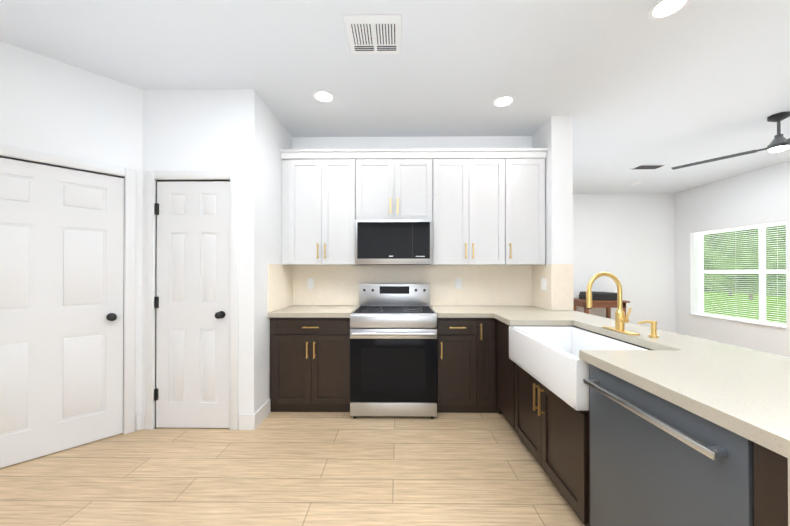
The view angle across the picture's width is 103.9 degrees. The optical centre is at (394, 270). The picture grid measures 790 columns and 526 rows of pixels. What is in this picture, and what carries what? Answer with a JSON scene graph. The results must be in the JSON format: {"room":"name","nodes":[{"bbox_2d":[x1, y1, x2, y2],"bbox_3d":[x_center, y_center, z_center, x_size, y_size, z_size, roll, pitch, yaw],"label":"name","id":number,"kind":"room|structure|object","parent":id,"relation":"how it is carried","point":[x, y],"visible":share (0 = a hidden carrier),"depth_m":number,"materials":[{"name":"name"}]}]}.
{"room":"kitchen","nodes":[
{"label":"kitchen","id":0,"kind":"room"},
{"bbox_2d":[0,41,142,430],"bbox_3d":[-2.804,-0.099,2.254,0.720,2.770,1.500,0,0,43],"label":"wall","id":1,"kind":"structure","parent":0,"point":[51,106],"depth_m":2.25,"materials":[{"name":"white paint"}]},
{"bbox_2d":[0,158,123,467],"bbox_3d":[-2.427,0.273,2.153,0.581,2.010,0.639,0,0,1],"label":"angled door","id":2,"kind":"structure","parent":1,"relation":"in","point":[61,295],"depth_m":2.19,"materials":[{"name":"white wood"}]},
{"bbox_2d":[0,144,135,433],"bbox_3d":[-2.453,0.236,2.178,0.136,2.100,0.955,0,0,43],"label":"door frame","id":3,"kind":"structure","parent":1,"relation":"attached to","point":[129,285],"depth_m":2.44,"materials":[{"name":"white wood"}]},
{"bbox_2d":[136,413,140,430],"bbox_3d":[-2.552,1.220,1.979,0.014,0.130,1.445,0,0,43],"label":"baseboard","id":4,"kind":"structure","parent":1,"relation":"attached to","point":[138,421],"depth_m":2.49,"materials":[{"name":"white wood"}]},
{"bbox_2d":[141,89,260,428],"bbox_3d":[-1.654,-0.097,2.581,1.020,2.770,0.120,0,0,1],"label":"wall","id":5,"kind":"structure","parent":0,"point":[201,129],"depth_m":2.50,"materials":[{"name":"white paint"}]},
{"bbox_2d":[154,181,229,427],"bbox_3d":[-1.648,0.275,2.510,0.611,2.010,0.104,0,0,1],"label":"door","id":6,"kind":"structure","parent":5,"relation":"in","point":[192,307],"depth_m":2.53,"materials":[{"name":"white wood"}]},
{"bbox_2d":[145,171,238,429],"bbox_3d":[-1.647,0.238,2.571,0.755,2.100,0.136,0,0,1],"label":"door frame","id":7,"kind":"structure","parent":5,"relation":"attached to","point":[152,177],"depth_m":2.50,"materials":[{"name":"white wood"}]},
{"bbox_2d":[141,399,270,429],"bbox_3d":[-1.596,1.224,2.656,0.934,0.130,0.312,0,0,1],"label":"baseboard","id":8,"kind":"structure","parent":5,"relation":"attached to","point":[254,421],"depth_m":2.50,"materials":[{"name":"white wood"}]},
{"bbox_2d":[260,98,291,406],"bbox_3d":[-1.200,-0.095,3.026,0.120,2.770,0.780,0,0,1],"label":"wall","id":9,"kind":"structure","parent":0,"point":[276,136],"depth_m":2.79,"materials":[{"name":"white paint"}]},
{"bbox_2d":[0,412,584,525],"bbox_3d":[1.097,1.314,1.656,8.820,0.060,8.760,0,0,1],"label":"floor","id":10,"kind":"structure","parent":0,"point":[346,469],"depth_m":1.91,"materials":[{"name":"brown wood"}]},
{"bbox_2d":[270,317,349,411],"bbox_3d":[-0.765,0.857,3.078,0.742,0.868,0.651,0,0,1],"label":"base cabinet","id":11,"kind":"object","parent":10,"relation":"on","point":[309,364],"visible":0.96,"depth_m":2.79,"materials":[{"name":"brown wood"}]},
{"bbox_2d":[268,305,358,317],"bbox_3d":[-0.766,0.401,3.088,0.743,0.040,0.636,0,0,1],"label":"countertop","id":12,"kind":"structure","parent":11,"relation":"on","point":[297,311],"depth_m":2.88,"materials":[{"name":"stone"}]},
{"bbox_2d":[350,284,436,418],"bbox_3d":[-0.010,0.715,2.996,0.758,1.150,0.778,0,0,1],"label":"range","id":13,"kind":"object","parent":10,"relation":"on","point":[393,349],"visible":1,"depth_m":2.67,"materials":[{"name":"grey metal"}]},
{"bbox_2d":[437,318,497,412],"bbox_3d":[0.652,0.856,3.063,0.553,0.868,0.651,0,0,1],"label":"base cabinet","id":14,"kind":"object","parent":10,"relation":"on","point":[466,365],"visible":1,"depth_m":2.78,"materials":[{"name":"brown wood"}]},
{"bbox_2d":[496,320,511,425],"bbox_3d":[1.299,0.854,2.531,0.787,0.868,0.508,0,0,1],"label":"base cabinet","id":15,"kind":"object","parent":10,"relation":"on","point":[503,363],"depth_m":2.58,"materials":[{"name":"brown wood"}]},
{"bbox_2d":[430,306,571,325],"bbox_3d":[0.862,0.400,2.871,0.977,0.040,1.036,0,0,1],"label":"countertop","id":16,"kind":"structure","parent":15,"relation":"on","point":[510,315],"depth_m":2.75,"materials":[{"name":"stone"}]},
{"bbox_2d":[532,306,789,372],"bbox_3d":[1.516,0.830,2.013,0.348,0.910,2.734,0,0,1],"label":"countertop","id":17,"kind":"structure","parent":15,"relation":"on","point":[594,323],"depth_m":1.68,"materials":[{"name":"stone"}]},
{"bbox_2d":[509,326,646,410],"bbox_3d":[1.101,0.541,1.899,0.488,0.244,0.890,0,0,1],"label":"sink","id":18,"kind":"object","parent":17,"relation":"in","point":[548,357],"visible":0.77,"depth_m":1.87,"materials":[{"name":"white ceramic"}]},
{"bbox_2d":[586,272,639,334],"bbox_3d":[1.306,0.191,1.919,0.236,0.367,0.250,0,0,1],"label":"faucet","id":19,"kind":"object","parent":17,"relation":"on","point":[621,320],"visible":0.98,"depth_m":1.91,"materials":[{"name":"gold metal"}]},
{"bbox_2d":[638,320,658,337],"bbox_3d":[1.420,0.326,1.737,0.108,0.094,0.044,0,0,1],"label":"soap dispenser","id":20,"kind":"object","parent":17,"relation":"on","point":[653,334],"visible":1,"depth_m":1.73,"materials":[{"name":"gold metal"}]},
{"bbox_2d":[573,298,629,318],"bbox_3d":[3.662,0.913,5.581,0.770,0.780,0.520,0,0,1],"label":"table","id":21,"kind":"object","parent":10,"relation":"on","point":[608,305],"visible":0.38,"depth_m":5.37,"materials":[{"name":"brown wood"}]},
{"bbox_2d":[579,291,616,300],"bbox_3d":[3.667,0.452,5.584,0.480,0.141,0.380,0,0,1],"label":"record player","id":22,"kind":"object","parent":21,"relation":"on","point":[603,296],"visible":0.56,"depth_m":5.40},
{"bbox_2d":[512,326,771,525],"bbox_3d":[1.292,0.851,1.876,0.787,0.868,0.933,0,0,1],"label":"base cabinet","id":23,"kind":"object","parent":10,"relation":"on","point":[551,429],"depth_m":1.66,"materials":[{"name":"brown wood"}]},
{"bbox_2d":[579,345,789,525],"bbox_3d":[1.096,0.826,1.049,0.472,0.910,0.798,0,0,1],"label":"countertop","id":24,"kind":"structure","parent":23,"relation":"on","point":[743,392],"depth_m":1.01,"materials":[{"name":"stone"}]},
{"bbox_2d":[583,364,753,525],"bbox_3d":[1.172,0.850,1.085,0.678,0.862,0.640,0,0,1],"label":"dishwasher","id":25,"kind":"object","parent":10,"relation":"on","point":[655,460],"visible":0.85,"depth_m":1.03,"materials":[{"name":"grey metal"}]},
{"bbox_2d":[0,0,789,193],"bbox_3d":[1.097,-1.526,1.669,8.820,0.080,8.760,0,0,1],"label":"ceiling","id":26,"kind":"structure","parent":0,"point":[627,85],"depth_m":2.25,"materials":[{"name":"white paint"}]},
{"bbox_2d":[313,90,334,102],"bbox_3d":[-0.604,-1.478,2.627,0.186,0.006,0.186,0,0,1],"label":"recessed light","id":27,"kind":"object","parent":26,"relation":"in","point":[323,96],"visible":1,"depth_m":2.62,"materials":[{"name":"white plastic"}]},
{"bbox_2d":[343,15,401,53],"bbox_3d":[-0.131,-1.478,1.952,0.340,0.012,0.320,0,0,1],"label":"ceiling vent","id":28,"kind":"object","parent":26,"relation":"in","point":[373,34],"visible":1,"depth_m":1.93,"materials":[{"name":"white metal"}]},
{"bbox_2d":[492,95,514,106],"bbox_3d":[0.947,-1.478,2.701,0.186,0.006,0.186,0,0,1],"label":"recessed light","id":29,"kind":"object","parent":26,"relation":"in","point":[504,101],"visible":1,"depth_m":2.70,"materials":[{"name":"white plastic"}]},
{"bbox_2d":[629,181,642,184],"bbox_3d":[3.992,-1.453,5.130,0.180,0.032,0.180,0,0,1],"label":"ceiling detector","id":30,"kind":"object","parent":26,"relation":"attached to","point":[635,182],"visible":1,"depth_m":5.10,"materials":[{"name":"white plastic"}]},
{"bbox_2d":[630,164,666,169],"bbox_3d":[3.585,-1.466,4.384,0.360,0.013,0.200,0,0,1],"label":"ceiling vent","id":31,"kind":"object","parent":26,"relation":"in","point":[647,166],"visible":0.98,"depth_m":4.35,"materials":[{"name":"white metal"}]},
{"bbox_2d":[648,0,690,19],"bbox_3d":[1.537,-1.483,1.735,0.186,0.006,0.186,0,0,1],"label":"recessed light","id":32,"kind":"object","parent":26,"relation":"in","point":[661,9],"visible":1,"depth_m":1.75,"materials":[{"name":"white plastic"}]},
{"bbox_2d":[672,111,789,169],"bbox_3d":[3.801,-1.312,2.909,1.258,0.335,1.382,0,0,1],"label":"ceiling fan","id":33,"kind":"object","parent":26,"relation":"hanging from","point":[779,142],"visible":1,"depth_m":2.94,"materials":[{"name":"black metal"}]},
{"bbox_2d":[292,136,531,305],"bbox_3d":[0.125,-0.093,3.463,2.760,2.770,0.120,0,0,1],"label":"wall","id":34,"kind":"structure","parent":0,"point":[447,142],"depth_m":3.41,"materials":[{"name":"white paint"}]},
{"bbox_2d":[280,149,363,264],"bbox_3d":[-0.731,-0.631,3.247,0.806,1.140,0.328,0,0,1],"label":"upper cabinet","id":35,"kind":"object","parent":34,"relation":"attached to","point":[323,189],"depth_m":3.09,"materials":[{"name":"white wood"}]},
{"bbox_2d":[364,149,435,219],"bbox_3d":[-0.007,-0.850,3.241,0.766,0.703,0.328,0,0,1],"label":"upper cabinet","id":36,"kind":"object","parent":34,"relation":"attached to","point":[400,184],"depth_m":3.08,"materials":[{"name":"white wood"}]},
{"bbox_2d":[355,220,432,264],"bbox_3d":[-0.008,-0.277,3.199,0.756,0.433,0.406,0,0,1],"label":"microwave","id":37,"kind":"object","parent":36,"relation":"attached to","point":[393,242],"visible":1,"depth_m":3.00,"materials":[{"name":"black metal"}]},
{"bbox_2d":[268,264,572,312],"bbox_3d":[0.281,0.159,3.080,2.840,0.441,0.640,0,0,1],"label":"backsplash","id":38,"kind":"structure","parent":34,"relation":"attached to","point":[501,285],"depth_m":3.39,"materials":[{"name":"tile"}]},
{"bbox_2d":[308,278,313,288],"bbox_3d":[-0.926,0.142,3.398,0.070,0.115,0.012,0,0,1],"label":"electrical outlet","id":39,"kind":"object","parent":38,"relation":"attached to","point":[310,283],"visible":1,"depth_m":3.40,"materials":[{"name":"white plastic"}]},
{"bbox_2d":[455,278,461,288],"bbox_3d":[0.694,0.142,3.381,0.070,0.115,0.012,0,0,1],"label":"electrical outlet","id":40,"kind":"object","parent":38,"relation":"attached to","point":[458,283],"visible":1,"depth_m":3.38,"materials":[{"name":"white plastic"}]},
{"bbox_2d":[541,278,546,289],"bbox_3d":[1.487,0.136,3.098,0.012,0.115,0.115,0,0,1],"label":"switch","id":41,"kind":"object","parent":38,"relation":"attached to","point":[543,284],"visible":1,"depth_m":3.10,"materials":[{"name":"white plastic"}]},
{"bbox_2d":[431,148,511,264],"bbox_3d":[0.735,-0.631,3.232,0.846,1.140,0.328,0,0,1],"label":"upper cabinet","id":42,"kind":"object","parent":34,"relation":"attached to","point":[481,206],"depth_m":3.07,"materials":[{"name":"white wood"}]},
{"bbox_2d":[512,148,547,264],"bbox_3d":[1.260,-0.631,3.227,0.461,1.140,0.328,0,0,1],"label":"upper cabinet","id":43,"kind":"object","parent":34,"relation":"attached to","point":[528,164],"depth_m":3.07,"materials":[{"name":"white wood"}]},
{"bbox_2d":[532,116,572,310],"bbox_3d":[1.615,-0.088,4.427,0.200,2.770,2.940,0,0,1],"label":"wall","id":44,"kind":"structure","parent":0,"point":[553,135],"depth_m":2.96,"materials":[{"name":"white paint"}]},
{"bbox_2d":[573,193,675,332],"bbox_3d":[3.421,-0.081,5.939,3.780,2.770,0.120,0,0,1],"label":"wall","id":45,"kind":"structure","parent":0,"point":[627,241],"depth_m":5.87,"materials":[{"name":"white paint"}]},
{"bbox_2d":[675,161,789,357],"bbox_3d":[5.377,-0.101,1.668,0.220,2.770,8.620,0,0,1],"label":"wall","id":46,"kind":"structure","parent":0,"point":[759,196],"depth_m":4.92,"materials":[{"name":"white paint"}]},
{"bbox_2d":[689,224,785,328],"bbox_3d":[5.387,0.054,4.873,0.225,1.468,1.368,0,0,1],"label":"window","id":47,"kind":"structure","parent":46,"relation":"in","point":[762,265],"depth_m":4.70,"materials":[{"name":"white plastic"}]},
{"bbox_2d":[693,221,785,326],"bbox_3d":[5.370,0.044,4.873,0.040,1.446,1.354,0,0,1],"label":"window blinds","id":48,"kind":"object","parent":47,"relation":"attached to","point":[745,228],"visible":0.92,"depth_m":4.74,"materials":[{"name":"white plastic"}]},
{"label":"outside","id":49,"kind":"structure","parent":0,"visible":0},
{"bbox_2d":[704,292,785,323],"bbox_3d":[25.325,1.577,9.644,39.490,0.010,70.000,0,0,1],"label":"lawn","id":50,"kind":"structure","parent":49,"point":[738,299],"depth_m":13.77,"materials":[{"name":"green plant"}]},
{"bbox_2d":[704,225,785,299],"bbox_3d":[21.028,-9.528,14.743,7.533,22.250,90.000,0,0,1],"label":"trees","id":51,"kind":"object","parent":50,"relation":"on","point":[730,266],"depth_m":16.20,"materials":[{"name":"green plant"}]}
]}

